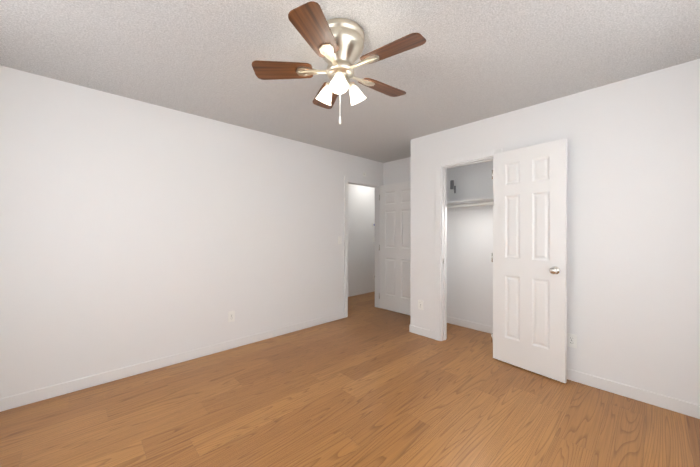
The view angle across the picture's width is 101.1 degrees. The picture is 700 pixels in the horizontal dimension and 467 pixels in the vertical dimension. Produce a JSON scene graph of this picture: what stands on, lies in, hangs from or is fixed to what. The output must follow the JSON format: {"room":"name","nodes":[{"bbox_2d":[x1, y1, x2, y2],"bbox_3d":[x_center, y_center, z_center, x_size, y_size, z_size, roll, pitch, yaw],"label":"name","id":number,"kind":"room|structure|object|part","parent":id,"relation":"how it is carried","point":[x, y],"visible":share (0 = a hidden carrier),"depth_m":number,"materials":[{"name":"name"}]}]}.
{"room":"empty bedroom","nodes":[
{"label":"empty bedroom","id":0,"kind":"room"},
{"bbox_2d":[0,65,382,398],"bbox_3d":[-1.126,0.031,3.365,4.540,2.440,0.110,0,0,-43],"label":"wall","id":1,"kind":"structure","parent":0,"point":[133,232],"depth_m":2.60,"materials":[{"name":"white paint"}]},
{"bbox_2d":[0,312,343,411],"bbox_3d":[-1.399,1.206,3.025,3.612,0.092,0.016,0,0,-43],"label":"baseboard","id":2,"kind":"structure","parent":1,"relation":"attached to","point":[6,403],"depth_m":2.58,"materials":[{"name":"white wood"}]},
{"bbox_2d":[228,311,234,321],"bbox_3d":[-1.290,0.902,3.132,0.070,0.115,0.008,0,0,-43],"label":"outlet","id":3,"kind":"object","parent":1,"relation":"attached to","point":[230,318],"visible":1,"depth_m":3.13,"materials":[{"name":"white plastic"}]},
{"bbox_2d":[338,236,341,243],"bbox_3d":[-0.146,0.099,4.198,0.070,0.115,0.018,0,0,-43],"label":"light switch","id":4,"kind":"object","parent":1,"relation":"attached to","point":[339,239],"visible":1,"depth_m":4.20,"materials":[{"name":"white plastic"}]},
{"bbox_2d":[344,176,382,317],"bbox_3d":[0.193,0.199,4.605,0.876,2.098,0.142,0,0,-43],"label":"door frame","id":5,"kind":"structure","parent":1,"relation":"attached to","point":[360,182],"depth_m":4.57,"materials":[{"name":"white wood"}]},
{"bbox_2d":[0,291,699,466],"bbox_3d":[0.297,1.283,2.818,6.300,0.060,5.400,0,0,-43],"label":"floor","id":6,"kind":"structure","parent":0,"point":[366,382],"depth_m":2.00,"materials":[{"name":"brown wood"}]},
{"bbox_2d":[0,0,699,162],"bbox_3d":[0.297,-1.217,2.811,6.300,0.060,5.400,0,0,-43],"label":"ceiling","id":7,"kind":"structure","parent":0,"point":[469,61],"depth_m":1.91,"materials":[{"name":"white paint"}]},
{"bbox_2d":[252,1,425,123],"bbox_3d":[-0.033,-0.912,1.725,0.987,0.544,0.998,0,0,-43],"label":"fan","id":8,"kind":"object","parent":7,"relation":"hanging from","point":[336,45],"visible":1,"depth_m":1.62,"materials":[{"name":"brown wood"}]},
{"label":"blade","id":9,"kind":"part","parent":8,"relation":"part of","materials":[{"name":"brown wood"}]},
{"bbox_3d":[-0.161,-0.970,1.396,0.152,0.006,0.350,-11,-3,17],"label":"blade","id":10,"kind":"part","parent":8,"relation":"part of","materials":[{"name":"brown wood"}]},
{"bbox_3d":[-0.165,-0.972,2.042,0.152,0.006,0.350,12,-3,-18],"label":"blade","id":11,"kind":"part","parent":8,"relation":"part of","materials":[{"name":"brown wood"}]},
{"bbox_3d":[0.216,-0.972,1.922,0.350,0.006,0.152,0,11,-37],"label":"blade","id":12,"kind":"part","parent":8,"relation":"part of","materials":[{"name":"brown wood"}]},
{"bbox_3d":[0.219,-0.970,1.522,0.350,0.006,0.152,0,11,35],"label":"blade","id":13,"kind":"part","parent":8,"relation":"part of","materials":[{"name":"brown wood"}]},
{"bbox_2d":[348,184,374,291],"bbox_3d":[-0.445,0.026,5.349,3.910,2.440,0.110,0,0,-43],"label":"wall","id":14,"kind":"structure","parent":0,"point":[361,235],"depth_m":5.90,"materials":[{"name":"white paint"}]},
{"bbox_2d":[348,287,374,296],"bbox_3d":[-0.403,1.200,5.308,3.690,0.092,0.012,0,0,-43],"label":"baseboard","id":15,"kind":"structure","parent":14,"relation":"attached to","point":[359,292],"depth_m":5.89,"materials":[{"name":"white wood"}]},
{"bbox_2d":[383,157,492,325],"bbox_3d":[1.852,0.031,3.590,0.110,2.440,3.860,0,0,-43],"label":"wall","id":16,"kind":"structure","parent":0,"point":[469,266],"depth_m":3.81,"materials":[{"name":"white paint"}]},
{"bbox_2d":[379,181,410,314],"bbox_3d":[0.761,0.221,4.523,0.173,2.030,0.767,0,0,-43],"label":"entry door","id":17,"kind":"structure","parent":16,"relation":"in","point":[395,246],"depth_m":4.54,"materials":[{"name":"white paint"}]},
{"bbox_2d":[447,180,492,210],"bbox_3d":[1.806,-0.521,3.332,0.310,0.415,1.670,0,0,-43],"label":"closet shelf","id":18,"kind":"object","parent":16,"relation":"attached to","point":[475,203],"visible":0.25,"depth_m":3.65,"materials":[{"name":"white wood"}]},
{"bbox_3d":[1.722,-0.348,3.254,0.056,0.056,1.670,0,0,-43],"label":"closet rod","id":19,"kind":"part","parent":18,"relation":"part of","materials":[{"name":"white plastic"}]},
{"bbox_2d":[447,316,492,332],"bbox_3d":[1.707,1.206,3.244,0.580,0.092,1.670,0,0,-43],"label":"baseboard","id":20,"kind":"structure","parent":16,"relation":"attached to","point":[471,325],"depth_m":3.78,"materials":[{"name":"white wood"}]},
{"bbox_2d":[410,59,699,404],"bbox_3d":[1.951,0.033,2.901,0.690,2.440,2.720,0,0,-43],"label":"wall","id":21,"kind":"structure","parent":0,"point":[633,231],"depth_m":2.23,"materials":[{"name":"white paint"}]},
{"bbox_2d":[418,300,422,309],"bbox_3d":[0.868,0.881,3.546,0.008,0.115,0.070,0,0,-43],"label":"outlet","id":22,"kind":"object","parent":21,"relation":"attached to","point":[420,304],"visible":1,"depth_m":3.54,"materials":[{"name":"white plastic"}]},
{"bbox_2d":[409,325,435,339],"bbox_3d":[0.895,1.205,3.516,0.012,0.092,0.342,0,0,-43],"label":"baseboard","id":23,"kind":"structure","parent":21,"relation":"attached to","point":[414,329],"depth_m":3.52,"materials":[{"name":"white wood"}]},
{"bbox_2d":[436,148,501,340],"bbox_3d":[1.299,0.203,3.160,0.126,2.098,0.726,0,0,-43],"label":"trim","id":24,"kind":"structure","parent":21,"relation":"attached to","point":[442,166],"depth_m":3.35,"materials":[{"name":"white wood"}]},
{"bbox_2d":[491,138,566,382],"bbox_3d":[1.615,0.226,2.642,0.173,2.030,0.617,0,0,-36],"label":"closet door","id":25,"kind":"structure","parent":21,"relation":"in","point":[529,261],"depth_m":2.59,"materials":[{"name":"white paint"}]},
{"bbox_3d":[1.419,0.226,2.873,0.011,1.720,0.012,0,0,-36],"label":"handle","id":26,"kind":"part","parent":25,"relation":"part of","materials":[{"name":"white wood"}]},
{"bbox_3d":[1.756,0.312,2.449,0.173,0.066,0.066,0,0,-36],"label":"knob","id":27,"kind":"part","parent":25,"relation":"part of","materials":[{"name":"silver metal"}]},
{"bbox_2d":[567,333,576,347],"bbox_3d":[1.892,0.914,2.457,0.008,0.115,0.070,0,0,-43],"label":"outlet","id":28,"kind":"object","parent":21,"relation":"attached to","point":[573,343],"visible":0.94,"depth_m":2.45,"materials":[{"name":"white plastic"}]},
{"bbox_2d":[567,368,699,418],"bbox_3d":[2.056,1.208,2.277,0.016,0.092,1.602,0,0,-43],"label":"baseboard","id":29,"kind":"structure","parent":21,"relation":"attached to","point":[628,391],"depth_m":2.16,"materials":[{"name":"white wood"}]}
]}

